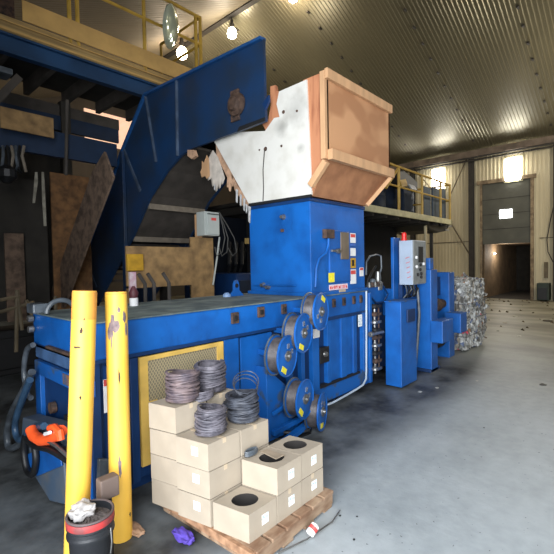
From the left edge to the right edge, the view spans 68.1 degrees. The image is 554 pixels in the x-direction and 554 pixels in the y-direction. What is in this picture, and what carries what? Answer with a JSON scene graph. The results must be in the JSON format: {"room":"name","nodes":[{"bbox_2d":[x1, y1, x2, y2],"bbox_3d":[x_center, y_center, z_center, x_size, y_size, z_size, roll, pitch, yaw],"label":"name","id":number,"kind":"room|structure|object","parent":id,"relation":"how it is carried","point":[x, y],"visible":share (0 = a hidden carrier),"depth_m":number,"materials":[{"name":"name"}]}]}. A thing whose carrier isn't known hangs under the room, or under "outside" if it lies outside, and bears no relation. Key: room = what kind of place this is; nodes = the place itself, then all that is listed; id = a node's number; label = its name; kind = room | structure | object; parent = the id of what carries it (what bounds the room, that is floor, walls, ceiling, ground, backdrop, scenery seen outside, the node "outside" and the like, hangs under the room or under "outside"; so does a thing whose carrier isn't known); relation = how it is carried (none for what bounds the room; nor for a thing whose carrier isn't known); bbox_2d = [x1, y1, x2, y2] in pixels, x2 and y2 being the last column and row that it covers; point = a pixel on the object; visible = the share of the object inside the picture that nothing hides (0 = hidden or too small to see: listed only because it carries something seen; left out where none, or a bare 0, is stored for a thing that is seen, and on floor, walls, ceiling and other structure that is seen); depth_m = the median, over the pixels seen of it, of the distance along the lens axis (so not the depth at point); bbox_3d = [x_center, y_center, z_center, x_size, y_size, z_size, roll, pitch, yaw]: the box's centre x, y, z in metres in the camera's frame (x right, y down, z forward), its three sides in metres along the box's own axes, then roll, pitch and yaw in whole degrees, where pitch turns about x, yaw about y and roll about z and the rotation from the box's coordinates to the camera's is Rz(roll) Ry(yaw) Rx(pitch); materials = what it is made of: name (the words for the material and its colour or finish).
{"room":"waste facility","nodes":[
{"label":"waste facility","id":0,"kind":"room"},
{"bbox_2d":[38,96,239,301],"bbox_3d":[-8.431,-4.075,20.503,0.150,10.579,20.400,1,2,42],"label":"wall","id":1,"kind":"structure","parent":0,"point":[224,196],"depth_m":20.63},
{"bbox_2d":[84,108,131,148],"bbox_3d":[-8.198,-7.282,20.547,0.070,1.592,2.838,1,2,42],"label":"window","id":2,"kind":"structure","parent":1,"relation":"in","point":[124,125],"depth_m":20.78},
{"bbox_2d":[147,0,260,69],"bbox_3d":[2.471,-9.211,10.774,29.000,0.060,0.200,1,2,42],"label":"trim","id":3,"kind":"structure","parent":1,"relation":"attached to","point":[250,3],"depth_m":14.86,"materials":[{"name":"paint"}]},
{"bbox_2d":[195,211,236,284],"bbox_3d":[-0.930,0.260,6.321,0.329,2.518,0.614,1,2,42],"label":"electrical box","id":4,"kind":"object","parent":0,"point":[206,223],"visible":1,"depth_m":6.08,"materials":[{"name":"grey metal"}]},
{"bbox_2d":[0,290,553,553],"bbox_3d":[3.113,1.377,11.587,29.000,0.200,30.400,1,2,42],"label":"floor","id":5,"kind":"structure","parent":0,"point":[420,473],"depth_m":3.39,"materials":[{"name":"concrete"}]},
{"bbox_2d":[0,323,37,376],"bbox_3d":[-4.919,1.235,6.380,0.750,0.720,2.300,1,2,42],"label":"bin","id":6,"kind":"object","parent":5,"relation":"on","point":[10,361],"visible":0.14,"depth_m":6.62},
{"bbox_2d":[0,290,57,351],"bbox_3d":[-3.609,0.889,5.438,0.100,1.421,1.343,1,2,42],"label":"frame","id":7,"kind":"object","parent":5,"relation":"on","point":[18,319],"visible":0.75,"depth_m":5.50,"materials":[{"name":"wood"}]},
{"bbox_2d":[3,342,66,477],"bbox_3d":[-1.887,1.078,3.158,0.166,1.086,1.959,-3,2,-42],"label":"hydraulic hoses","id":8,"kind":"object","parent":5,"relation":"on","point":[59,451],"visible":0.8,"depth_m":3.20,"materials":[{"name":"black rubber"}]},
{"bbox_2d":[25,424,66,445],"bbox_3d":[-1.554,1.047,2.741,0.670,0.252,0.100,1,2,42],"label":"hose","id":9,"kind":"object","parent":8,"relation":"on","point":[55,432],"visible":0.98,"depth_m":2.62,"materials":[{"name":"plastic"}]},
{"bbox_2d":[22,414,67,503],"bbox_3d":[-1.729,1.318,3.096,0.985,0.598,0.135,1,2,42],"label":"end foot","id":10,"kind":"object","parent":5,"relation":"on","point":[51,474],"visible":0.52,"depth_m":2.93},
{"bbox_2d":[49,172,92,309],"bbox_3d":[-3.493,-0.095,7.024,0.030,3.282,0.631,1,2,42],"label":"board panel","id":11,"kind":"object","parent":5,"relation":"on","point":[67,192],"visible":0.5,"depth_m":6.90,"materials":[{"name":"wood"}]},
{"bbox_2d":[64,290,96,553],"bbox_3d":[-1.131,0.864,2.359,0.226,1.576,0.134,-2,2,-32],"label":"bollard","id":12,"kind":"object","parent":5,"relation":"on","point":[84,302],"visible":0.96,"depth_m":2.31,"materials":[{"name":"metal"}]},
{"bbox_2d":[65,498,114,553],"bbox_3d":[-0.984,1.444,2.176,0.239,0.414,0.239,1,2,42],"label":"bucket","id":13,"kind":"object","parent":5,"relation":"on","point":[96,537],"visible":0.79,"depth_m":2.09,"materials":[{"name":"plastic"}]},
{"bbox_2d":[70,507,109,523],"bbox_3d":[-0.988,1.267,2.171,0.206,0.024,0.205,1,2,42],"label":"rubbish","id":14,"kind":"object","parent":13,"relation":"in","point":[100,512],"visible":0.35,"depth_m":2.17,"materials":[{"name":"grey"}]},
{"bbox_2d":[68,498,95,522],"bbox_3d":[-1.037,1.237,2.176,0.135,0.100,0.133,1,2,42],"label":"rag","id":15,"kind":"object","parent":14,"relation":"on","point":[83,509],"visible":0.99,"depth_m":2.15,"materials":[{"name":"fabric"}]},
{"bbox_2d":[0,0,190,309],"bbox_3d":[-3.784,-1.149,6.568,1.540,5.430,5.480,1,2,42],"label":"mezzanine","id":16,"kind":"object","parent":5,"relation":"on","point":[36,57],"depth_m":6.66,"materials":[{"name":"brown metal"}]},
{"bbox_2d":[0,66,12,80],"bbox_3d":[-4.558,-2.832,5.005,0.280,0.080,2.250,1,2,42],"label":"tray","id":17,"kind":"object","parent":16,"relation":"on","point":[5,73],"depth_m":5.72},
{"bbox_2d":[0,0,14,18],"bbox_3d":[-4.176,-3.773,5.592,0.640,0.450,0.900,1,2,42],"label":"crate","id":18,"kind":"object","parent":16,"relation":"on","point":[7,8],"visible":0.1,"depth_m":5.67,"materials":[{"name":"wood"}]},
{"bbox_2d":[0,145,27,183],"bbox_3d":[-3.582,-1.550,5.554,0.240,0.569,0.383,1,2,42],"label":"hanging cables","id":19,"kind":"object","parent":16,"relation":"hanging from","point":[8,174],"visible":1,"depth_m":5.54,"materials":[{"name":"black rubber"}]},
{"bbox_2d":[3,233,26,321],"bbox_3d":[-4.020,0.006,6.299,0.030,1.347,0.259,1,2,42],"label":"board panel","id":20,"kind":"object","parent":16,"relation":"attached to","point":[13,242],"visible":0.93,"depth_m":6.27,"materials":[{"name":"wood"}]},
{"bbox_2d":[0,178,49,321],"bbox_3d":[-4.127,-0.436,6.400,0.030,2.229,1.012,1,2,42],"label":"board panel","id":21,"kind":"object","parent":16,"relation":"attached to","point":[18,214],"visible":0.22,"depth_m":6.55,"materials":[{"name":"black"}]},
{"bbox_2d":[0,106,53,137],"bbox_3d":[-3.491,-2.158,5.744,0.030,0.284,0.662,1,2,42],"label":"board panel","id":22,"kind":"object","parent":16,"relation":"attached to","point":[10,119],"visible":1,"depth_m":5.72,"materials":[{"name":"wood"}]},
{"bbox_2d":[50,152,114,307],"bbox_3d":[-3.166,-0.584,6.431,2.695,2.301,0.030,1,2,42],"label":"leaning board","id":23,"kind":"object","parent":16,"relation":"attached to","point":[102,177],"visible":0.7,"depth_m":6.12,"materials":[{"name":"wood"}]},
{"bbox_2d":[67,0,202,73],"bbox_3d":[-3.825,-4.257,6.461,1.444,1.450,5.492,1,2,42],"label":"railing","id":24,"kind":"object","parent":16,"relation":"on","point":[198,18],"visible":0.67,"depth_m":7.60,"materials":[{"name":"metal"}]},
{"bbox_2d":[161,3,178,49],"bbox_3d":[-1.908,-4.479,7.347,0.487,0.709,0.574,1,2,42],"label":"convex mirror","id":25,"kind":"object","parent":24,"relation":"attached to","point":[170,25],"visible":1,"depth_m":7.19,"materials":[{"name":"silver glass"}]},
{"bbox_2d":[96,458,108,498],"bbox_3d":[-1.133,1.414,2.718,0.147,0.447,0.037,-2,2,-32],"label":"plate","id":26,"kind":"object","parent":5,"relation":"on","point":[102,463],"visible":0.24,"depth_m":2.69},
{"bbox_2d":[96,472,118,553],"bbox_3d":[-0.982,1.402,2.392,0.070,0.485,0.110,1,2,42],"label":"box","id":27,"kind":"object","parent":5,"relation":"on","point":[107,486],"visible":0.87,"depth_m":2.36,"materials":[{"name":"cardboard"}]},
{"bbox_2d":[105,291,131,543],"bbox_3d":[-0.998,0.866,2.584,0.134,1.550,0.181,-1,2,-6],"label":"bollard","id":28,"kind":"object","parent":5,"relation":"on","point":[116,310],"visible":0.97,"depth_m":2.53,"materials":[{"name":"metal"}]},
{"bbox_2d":[132,521,144,537],"bbox_3d":[-0.913,1.615,2.628,0.169,0.036,0.078,1,2,42],"label":"scrap","id":29,"kind":"object","parent":5,"relation":"on","point":[137,530],"visible":0.65,"depth_m":2.60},
{"bbox_2d":[137,273,146,301],"bbox_3d":[-1.531,0.766,4.712,0.042,1.632,0.119,1,2,42],"label":"hook","id":30,"kind":"object","parent":5,"relation":"on","point":[139,275],"visible":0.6,"depth_m":4.70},
{"bbox_2d":[146,273,155,300],"bbox_3d":[-1.453,0.762,4.796,0.042,1.632,0.119,1,2,42],"label":"hook","id":31,"kind":"object","parent":5,"relation":"on","point":[149,276],"visible":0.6,"depth_m":4.79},
{"bbox_2d":[161,272,170,299],"bbox_3d":[-1.318,0.755,4.945,0.042,1.632,0.119,1,2,42],"label":"hook","id":32,"kind":"object","parent":5,"relation":"on","point":[163,273],"visible":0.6,"depth_m":4.93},
{"bbox_2d":[125,237,213,303],"bbox_3d":[-1.459,0.484,5.847,0.030,2.122,1.425,1,2,42],"label":"wall","id":33,"kind":"structure","parent":5,"relation":"on","point":[193,265],"depth_m":5.91,"materials":[{"name":"wood"}]},
{"bbox_2d":[128,272,135,290],"bbox_3d":[-1.878,0.070,5.330,0.038,0.269,0.085,1,2,42],"label":"caution tape","id":34,"kind":"object","parent":33,"relation":"attached to","point":[132,275],"visible":0.64,"depth_m":5.31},
{"bbox_2d":[126,254,143,270],"bbox_3d":[-1.853,-0.190,5.345,0.045,0.217,0.224,1,2,42],"label":"sign","id":35,"kind":"object","parent":33,"relation":"attached to","point":[134,262],"visible":1,"depth_m":5.32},
{"bbox_2d":[91,36,270,305],"bbox_3d":[-2.040,-0.709,7.341,6.383,4.434,1.380,1,2,42],"label":"conveyor","id":36,"kind":"object","parent":5,"relation":"on","point":[158,189],"visible":0.71,"depth_m":6.43,"materials":[{"name":"metal"}]},
{"bbox_2d":[171,526,194,544],"bbox_3d":[-0.577,1.596,2.531,0.173,0.064,0.090,1,2,42],"label":"rag","id":37,"kind":"object","parent":5,"relation":"on","point":[182,535],"visible":1,"depth_m":2.51,"materials":[{"name":"fabric"}]},
{"bbox_2d":[27,197,368,498],"bbox_3d":[-0.350,0.355,4.346,1.430,2.430,3.682,1,2,42],"label":"baler","id":38,"kind":"object","parent":5,"relation":"on","point":[298,247],"visible":0.69,"depth_m":3.93,"materials":[{"name":"blue paint"}]},
{"bbox_2d":[129,286,138,305],"bbox_3d":[-1.352,0.178,3.870,0.090,0.187,0.090,1,2,42],"label":"spray can","id":39,"kind":"object","parent":38,"relation":"on","point":[133,293],"visible":1,"depth_m":3.84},
{"bbox_2d":[264,334,296,376],"bbox_3d":[0.050,0.718,3.751,0.173,0.386,0.386,0,2,29],"label":"reel","id":40,"kind":"object","parent":38,"relation":"attached to","point":[280,356],"visible":0.98,"depth_m":3.67,"materials":[{"name":"blue paint"}]},
{"bbox_2d":[281,312,312,352],"bbox_3d":[0.208,0.533,3.922,0.173,0.385,0.385,0,2,29],"label":"reel","id":41,"kind":"object","parent":38,"relation":"attached to","point":[299,327],"visible":0.88,"depth_m":3.85,"materials":[{"name":"blue paint"}]},
{"bbox_2d":[200,67,394,222],"bbox_3d":[0.216,-1.496,5.569,2.229,1.586,1.480,1,2,42],"label":"hopper","id":42,"kind":"object","parent":38,"relation":"on","point":[326,136],"visible":0.98,"depth_m":4.78,"materials":[{"name":"paint"}]},
{"bbox_2d":[283,377,313,419],"bbox_3d":[0.223,1.167,3.945,0.173,0.385,0.385,0,2,29],"label":"reel","id":43,"kind":"object","parent":38,"relation":"attached to","point":[298,397],"visible":1,"depth_m":3.87,"materials":[{"name":"blue paint"}]},
{"bbox_2d":[300,292,328,330],"bbox_3d":[0.394,0.345,4.124,0.173,0.384,0.384,0,2,29],"label":"reel","id":44,"kind":"object","parent":38,"relation":"attached to","point":[316,307],"visible":0.89,"depth_m":4.04,"materials":[{"name":"blue paint"}]},
{"bbox_2d":[304,392,326,431],"bbox_3d":[0.407,1.355,4.146,0.173,0.386,0.386,0,2,20],"label":"reel","id":45,"kind":"object","parent":38,"relation":"attached to","point":[317,417],"visible":0.84,"depth_m":4.05,"materials":[{"name":"blue paint"}]},
{"bbox_2d":[322,229,334,238],"bbox_3d":[0.596,-0.498,4.744,0.060,0.103,0.167,1,2,42],"label":"switch","id":46,"kind":"object","parent":38,"relation":"attached to","point":[326,233],"depth_m":4.71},
{"bbox_2d":[327,291,366,405],"bbox_3d":[0.838,0.828,4.970,0.056,1.254,1.061,1,2,42],"label":"conduit","id":47,"kind":"object","parent":38,"relation":"attached to","point":[362,385],"visible":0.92,"depth_m":5.33,"materials":[{"name":"metal"}]},
{"bbox_2d":[189,217,250,295],"bbox_3d":[0.010,0.059,8.951,1.450,2.720,3.978,1,2,42],"label":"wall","id":48,"kind":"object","parent":5,"relation":"on","point":[230,268],"visible":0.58,"depth_m":8.19,"materials":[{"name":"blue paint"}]},
{"bbox_2d":[161,487,332,553],"bbox_3d":[-0.206,1.557,2.833,0.893,0.118,0.820,0,2,40],"label":"wooden pallet","id":49,"kind":"object","parent":5,"relation":"on","point":[281,534],"visible":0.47,"depth_m":2.49,"materials":[{"name":"brown wood"}]},
{"bbox_2d":[152,478,177,511],"bbox_3d":[-0.651,1.425,2.776,0.231,0.167,0.295,1,2,42],"label":"box","id":50,"kind":"object","parent":49,"relation":"on","point":[164,494],"visible":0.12,"depth_m":2.69,"materials":[{"name":"cardboard"}]},
{"bbox_2d":[151,453,176,485],"bbox_3d":[-0.655,1.254,2.766,0.231,0.167,0.295,1,2,42],"label":"box","id":51,"kind":"object","parent":50,"relation":"on","point":[163,469],"visible":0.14,"depth_m":2.67,"materials":[{"name":"cardboard"}]},
{"bbox_2d":[150,428,194,459],"bbox_3d":[-0.658,1.083,2.758,0.231,0.167,0.295,1,2,42],"label":"box","id":52,"kind":"object","parent":51,"relation":"on","point":[162,443],"visible":0.38,"depth_m":2.67,"materials":[{"name":"cardboard"}]},
{"bbox_2d":[149,388,213,433],"bbox_3d":[-0.622,0.881,2.771,0.272,0.228,0.380,1,2,42],"label":"box","id":53,"kind":"object","parent":52,"relation":"on","point":[175,418],"depth_m":2.67,"materials":[{"name":"cardboard"}]},
{"bbox_2d":[165,369,199,402],"bbox_3d":[-0.634,0.723,2.754,0.238,0.204,0.239,1,2,42],"label":"coil","id":54,"kind":"object","parent":53,"relation":"on","point":[182,386],"visible":0.99,"depth_m":2.66,"materials":[{"name":"metal"}]},
{"bbox_2d":[178,483,241,526],"bbox_3d":[-0.428,1.425,2.633,0.260,0.167,0.310,1,2,42],"label":"box","id":55,"kind":"object","parent":49,"relation":"on","point":[199,509],"visible":0.57,"depth_m":2.53,"materials":[{"name":"cardboard"}]},
{"bbox_2d":[177,457,240,498],"bbox_3d":[-0.434,1.254,2.629,0.260,0.167,0.310,1,2,42],"label":"box","id":56,"kind":"object","parent":55,"relation":"on","point":[209,485],"visible":0.8,"depth_m":2.54,"materials":[{"name":"cardboard"}]},
{"bbox_2d":[176,429,239,471],"bbox_3d":[-0.440,1.083,2.622,0.260,0.167,0.310,1,2,43],"label":"box","id":57,"kind":"object","parent":56,"relation":"on","point":[207,454],"visible":0.89,"depth_m":2.54,"materials":[{"name":"cardboard"}]},
{"bbox_2d":[194,403,227,436],"bbox_3d":[-0.422,0.908,2.620,0.211,0.193,0.208,1,2,42],"label":"coil","id":58,"kind":"object","parent":57,"relation":"on","point":[210,418],"visible":1,"depth_m":2.54,"materials":[{"name":"metal"}]},
{"bbox_2d":[213,486,276,543],"bbox_3d":[-0.191,1.426,2.476,0.260,0.166,0.281,1,2,42],"label":"box","id":59,"kind":"object","parent":49,"relation":"on","point":[244,514],"visible":1,"depth_m":2.42,"materials":[{"name":"cardboard"}]},
{"bbox_2d":[242,481,301,522],"bbox_3d":[-0.030,1.417,2.654,0.260,0.167,0.281,1,2,42],"label":"box","id":60,"kind":"object","parent":49,"relation":"on","point":[289,501],"visible":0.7,"depth_m":2.58,"materials":[{"name":"cardboard"}]},
{"bbox_2d":[242,447,300,495],"bbox_3d":[-0.032,1.246,2.647,0.260,0.166,0.281,1,2,42],"label":"box","id":61,"kind":"object","parent":60,"relation":"on","point":[260,471],"visible":0.88,"depth_m":2.58,"materials":[{"name":"cardboard"}]},
{"bbox_2d":[244,446,257,457],"bbox_3d":[-0.169,1.138,2.668,0.051,0.035,0.112,1,2,42],"label":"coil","id":62,"kind":"object","parent":61,"relation":"on","point":[251,451],"visible":1,"depth_m":2.65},
{"bbox_2d":[261,449,283,458],"bbox_3d":[-0.038,1.148,2.659,0.164,0.016,0.076,1,3,45],"label":"flap","id":63,"kind":"object","parent":61,"relation":"on","point":[275,455],"visible":1,"depth_m":2.65,"materials":[{"name":"cardboard"}]},
{"bbox_2d":[301,467,322,504],"bbox_3d":[0.130,1.408,2.833,0.260,0.167,0.281,1,2,43],"label":"box","id":64,"kind":"object","parent":49,"relation":"on","point":[312,485],"visible":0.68,"depth_m":2.76,"materials":[{"name":"cardboard"}]},
{"bbox_2d":[267,435,322,479],"bbox_3d":[0.126,1.238,2.827,0.260,0.166,0.281,1,2,42],"label":"box","id":65,"kind":"object","parent":64,"relation":"on","point":[311,452],"visible":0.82,"depth_m":2.79,"materials":[{"name":"cardboard"}]},
{"bbox_3d":[-0.250,1.415,2.829,0.260,0.167,0.310,1,2,43],"label":"box","id":66,"kind":"object","parent":49,"relation":"on","visible":0},
{"bbox_2d":[240,443,268,481],"bbox_3d":[-0.255,1.244,2.826,0.260,0.167,0.310,1,2,43],"label":"box","id":67,"kind":"object","parent":66,"relation":"on","point":[267,444],"visible":0.05,"depth_m":2.68,"materials":[{"name":"cardboard"}]},
{"bbox_2d":[226,417,268,455],"bbox_3d":[-0.260,1.074,2.818,0.260,0.167,0.310,1,2,42],"label":"box","id":68,"kind":"object","parent":67,"relation":"on","point":[255,433],"visible":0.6,"depth_m":2.75,"materials":[{"name":"cardboard"}]},
{"bbox_2d":[223,370,259,423],"bbox_3d":[-0.248,0.835,2.849,0.253,0.306,0.258,-1,2,-3],"label":"coil","id":69,"kind":"object","parent":68,"relation":"on","point":[242,405],"visible":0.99,"depth_m":2.76,"materials":[{"name":"metal"}]},
{"bbox_3d":[-0.489,1.416,2.968,0.231,0.167,0.295,1,2,43],"label":"box","id":70,"kind":"object","parent":49,"relation":"on","visible":0},
{"bbox_3d":[-0.489,1.245,2.958,0.231,0.167,0.295,1,2,43],"label":"box","id":71,"kind":"object","parent":70,"relation":"on","visible":0},
{"bbox_3d":[-0.494,1.074,2.952,0.231,0.167,0.295,1,2,42],"label":"box","id":72,"kind":"object","parent":71,"relation":"on","visible":0},
{"bbox_2d":[206,388,233,412],"bbox_3d":[-0.497,0.903,2.951,0.231,0.167,0.295,1,2,42],"label":"box","id":73,"kind":"object","parent":72,"relation":"on","point":[219,397],"visible":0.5,"depth_m":2.89,"materials":[{"name":"cardboard"}]},
{"bbox_2d":[193,359,226,392],"bbox_3d":[-0.485,0.716,2.966,0.241,0.216,0.250,0,2,34],"label":"coil","id":74,"kind":"object","parent":73,"relation":"on","point":[212,374],"visible":0.74,"depth_m":2.88,"materials":[{"name":"metal"}]},
{"bbox_2d":[272,428,311,440],"bbox_3d":[0.126,1.535,4.074,0.483,0.072,0.246,-1,2,-4],"label":"mat","id":75,"kind":"object","parent":5,"relation":"on","point":[307,431],"visible":0.3,"depth_m":4.01,"materials":[{"name":"rubber"}]},
{"bbox_2d":[278,510,340,553],"bbox_3d":[0.239,1.595,2.580,0.584,0.029,0.067,-3,2,-44],"label":"rod","id":76,"kind":"object","parent":5,"relation":"on","point":[319,530],"visible":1,"depth_m":2.48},
{"bbox_2d":[306,522,318,536],"bbox_3d":[0.221,1.567,2.544,0.082,0.078,0.057,-2,2,-37],"label":"drink can","id":77,"kind":"object","parent":5,"relation":"on","point":[313,528],"visible":0.98,"depth_m":2.53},
{"bbox_2d":[207,202,451,287],"bbox_3d":[1.401,-0.153,11.178,4.000,2.950,7.400,1,2,42],"label":"mezzanine","id":78,"kind":"object","parent":5,"relation":"on","point":[379,221],"visible":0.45,"depth_m":11.22,"materials":[{"name":"paint"}]},
{"bbox_2d":[370,188,385,206],"bbox_3d":[2.603,-2.097,11.464,0.861,0.882,0.861,1,2,42],"label":"drum","id":79,"kind":"object","parent":78,"relation":"on","point":[380,200],"visible":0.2,"depth_m":11.10,"materials":[{"name":"blue metal"}]},
{"bbox_2d":[385,186,395,208],"bbox_3d":[3.339,-2.290,12.516,0.793,1.172,0.793,1,2,42],"label":"drum","id":80,"kind":"object","parent":78,"relation":"on","point":[390,192],"visible":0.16,"depth_m":12.14,"materials":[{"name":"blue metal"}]},
{"bbox_2d":[389,170,417,211],"bbox_3d":[3.614,-2.323,11.622,0.360,1.284,1.288,1,2,42],"label":"machine","id":81,"kind":"object","parent":78,"relation":"on","point":[406,181],"visible":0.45,"depth_m":11.49,"materials":[{"name":"grey metal"}]},
{"bbox_2d":[412,192,414,212],"bbox_3d":[4.027,-2.328,13.561,0.991,1.156,0.991,1,2,42],"label":"drum","id":82,"kind":"object","parent":78,"relation":"on","point":[413,192],"visible":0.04,"depth_m":13.26,"materials":[{"name":"grey metal"}]},
{"bbox_2d":[385,163,450,219],"bbox_3d":[1.514,-2.166,11.159,3.825,1.090,7.069,1,2,42],"label":"railing","id":83,"kind":"object","parent":78,"relation":"on","point":[397,170],"visible":0.45,"depth_m":10.94,"materials":[{"name":"metal"}]},
{"bbox_2d":[392,222,451,234],"bbox_3d":[4.440,-1.503,12.685,1.240,0.368,2.067,1,2,42],"label":"tarp","id":84,"kind":"object","parent":78,"relation":"hanging from","point":[411,229],"visible":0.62,"depth_m":12.14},
{"bbox_2d":[423,186,430,215],"bbox_3d":[4.215,-2.109,11.556,0.060,0.837,0.476,1,2,42],"label":"panel","id":85,"kind":"object","parent":78,"relation":"on","point":[426,199],"visible":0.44,"depth_m":11.49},
{"bbox_2d":[431,187,438,216],"bbox_3d":[4.656,-2.158,12.040,0.060,0.888,0.518,1,2,42],"label":"panel","id":86,"kind":"object","parent":78,"relation":"on","point":[434,191],"visible":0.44,"depth_m":11.91,"materials":[{"name":"metal"}]},
{"bbox_2d":[442,188,445,218],"bbox_3d":[5.051,-2.208,12.473,0.060,0.946,0.312,1,2,42],"label":"panel","id":87,"kind":"object","parent":78,"relation":"on","point":[443,190],"visible":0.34,"depth_m":12.47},
{"bbox_2d":[384,298,416,387],"bbox_3d":[1.723,0.902,5.663,0.265,1.175,0.505,1,2,42],"label":"box","id":88,"kind":"object","parent":5,"relation":"on","point":[400,314],"visible":1,"depth_m":5.51,"materials":[{"name":"paint"}]},
{"bbox_2d":[410,169,415,239],"bbox_3d":[6.749,-2.220,20.357,0.200,6.300,0.205,1,2,42],"label":"steel column","id":89,"kind":"structure","parent":5,"relation":"on","point":[412,237],"depth_m":20.31,"materials":[{"name":"metal"}]},
{"bbox_2d":[367,258,466,382],"bbox_3d":[1.999,0.578,6.671,1.470,1.750,2.900,1,2,42],"label":"baler frame","id":90,"kind":"object","parent":5,"relation":"on","point":[437,321],"visible":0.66,"depth_m":6.29,"materials":[{"name":"blue paint"}]},
{"bbox_2d":[368,304,383,373],"bbox_3d":[1.301,0.834,5.465,0.117,0.940,0.323,1,2,42],"label":"wire tier rollers","id":91,"kind":"object","parent":90,"relation":"attached to","point":[375,333],"visible":0.98,"depth_m":5.48,"materials":[{"name":"metal"}]},
{"bbox_2d":[365,254,388,303],"bbox_3d":[1.298,0.024,5.785,0.320,0.701,0.606,1,2,42],"label":"cluster","id":92,"kind":"object","parent":90,"relation":"attached to","point":[375,286],"visible":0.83,"depth_m":5.71,"materials":[{"name":"metal"}]},
{"bbox_2d":[391,232,425,299],"bbox_3d":[1.958,-0.140,6.051,0.335,1.024,0.511,1,2,42],"label":"upper cabinet","id":93,"kind":"object","parent":90,"relation":"attached to","point":[408,257],"visible":0.93,"depth_m":5.94,"materials":[{"name":"grey metal"}]},
{"bbox_2d":[468,158,474,277],"bbox_3d":[8.780,-2.201,18.504,0.200,6.300,0.205,1,2,42],"label":"steel column","id":94,"kind":"structure","parent":5,"relation":"on","point":[471,197],"depth_m":18.43,"materials":[{"name":"metal"}]},
{"bbox_2d":[452,225,468,253],"bbox_3d":[8.414,-1.810,18.894,0.987,1.732,0.056,1,2,42],"label":"rod","id":95,"kind":"object","parent":94,"relation":"attached to","point":[452,225],"visible":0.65,"depth_m":18.84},
{"bbox_2d":[454,272,489,350],"bbox_3d":[3.461,0.639,8.296,1.298,1.468,1.409,1,2,42],"label":"bale","id":96,"kind":"object","parent":5,"relation":"on","point":[469,293],"visible":0.47,"depth_m":7.74,"materials":[{"name":"metal"}]},
{"bbox_2d":[486,298,553,330],"bbox_3d":[8.493,1.099,13.049,11.074,0.054,8.712,1,2,42],"label":"debris","id":97,"kind":"object","parent":5,"relation":"on","point":[489,298],"visible":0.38,"depth_m":13.74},
{"bbox_2d":[537,283,550,300],"bbox_3d":[10.758,0.582,16.533,0.423,0.686,0.540,1,2,42],"label":"bin","id":98,"kind":"object","parent":5,"relation":"on","point":[543,289],"visible":1,"depth_m":16.34,"materials":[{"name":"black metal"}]},
{"bbox_2d":[553,144,553,300],"bbox_3d":[11.144,-2.179,16.347,0.200,6.300,0.205,1,2,42],"label":"steel column","id":99,"kind":"structure","parent":5,"relation":"on","point":[553,144],"depth_m":16.33,"materials":[{"name":"metal"}]},
{"bbox_2d":[0,0,553,165],"bbox_3d":[2.276,-7.124,10.581,29.000,4.273,20.400,1,2,42],"label":"ceiling","id":100,"kind":"structure","parent":0,"point":[456,76],"depth_m":14.43,"materials":[{"name":"paint"}]},
{"bbox_2d":[176,38,186,59],"bbox_3d":[-3.606,-8.674,15.543,0.420,0.780,0.420,1,2,42],"label":"lamp","id":101,"kind":"object","parent":100,"relation":"hanging from","point":[181,50],"visible":0.81,"depth_m":15.44,"materials":[{"name":"glass"}]},
{"bbox_2d":[227,17,236,38],"bbox_3d":[-1.605,-8.901,14.578,0.340,0.783,0.340,1,2,42],"label":"hanging lamp","id":102,"kind":"object","parent":100,"relation":"hanging from","point":[231,33],"visible":1,"depth_m":14.49,"materials":[{"name":"glass"}]},
{"bbox_2d":[390,135,553,172],"bbox_3d":[8.943,-5.353,17.907,29.000,0.470,0.350,1,2,42],"label":"beam","id":103,"kind":"structure","parent":100,"relation":"attached to","point":[548,140],"depth_m":17.82,"materials":[{"name":"metal"}]},
{"bbox_2d":[451,160,465,193],"bbox_3d":[8.361,-4.670,18.803,0.988,1.992,0.048,1,2,42],"label":"rod","id":104,"kind":"object","parent":103,"relation":"attached to","point":[465,160],"visible":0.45,"depth_m":18.81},
{"bbox_2d":[397,144,552,300],"bbox_3d":[9.261,-2.454,18.286,29.000,6.800,0.150,1,2,42],"label":"wall","id":105,"kind":"structure","parent":0,"point":[449,253],"depth_m":18.45,"materials":[{"name":"metal"}]},
{"bbox_2d":[431,167,445,188],"bbox_3d":[7.632,-4.660,19.438,0.683,1.034,0.195,1,2,42],"label":"window","id":106,"kind":"structure","parent":105,"relation":"in","point":[437,173],"depth_m":19.35,"materials":[{"name":"glass"}]},
{"bbox_2d":[477,173,535,299],"bbox_3d":[9.878,-1.652,17.702,2.270,5.210,0.240,1,2,42],"label":"door frame","id":107,"kind":"structure","parent":105,"relation":"in","point":[531,177],"depth_m":17.03,"materials":[{"name":"metal"}]},
{"bbox_2d":[482,179,529,244],"bbox_3d":[9.875,-2.772,17.687,1.870,2.650,0.105,1,2,42],"label":"door","id":108,"kind":"structure","parent":107,"relation":"attached to","point":[505,206],"depth_m":17.65,"materials":[{"name":"paint"}]},
{"bbox_2d":[504,155,522,182],"bbox_3d":[9.958,-4.562,17.320,0.716,1.060,0.195,1,2,42],"label":"window","id":109,"kind":"structure","parent":105,"relation":"in","point":[513,166],"depth_m":17.23,"materials":[{"name":"glass"}]},
{"bbox_2d":[544,209,552,277],"bbox_3d":[11.026,-1.425,16.596,0.351,2.932,0.100,1,2,42],"label":"conduit","id":110,"kind":"object","parent":105,"relation":"attached to","point":[545,263],"visible":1,"depth_m":16.63,"materials":[{"name":"metal"}]},
{"bbox_2d":[544,262,547,277],"bbox_3d":[10.963,-0.285,16.710,0.121,0.649,0.100,1,2,42],"label":"socket","id":111,"kind":"object","parent":110,"relation":"attached to","point":[545,263],"depth_m":16.67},
{"bbox_2d":[483,243,529,297],"bbox_3d":[11.970,-0.508,20.007,2.070,2.700,5.900,1,2,42],"label":"wall","id":112,"kind":"structure","parent":0,"point":[499,269],"depth_m":20.22,"materials":[{"name":"metal"}]},
{"bbox_2d":[516,245,529,289],"bbox_3d":[12.004,-0.510,20.044,2.270,2.700,6.000,1,2,42],"label":"wall","id":113,"kind":"structure","parent":0,"point":[522,252],"depth_m":22.57,"materials":[{"name":"black"}]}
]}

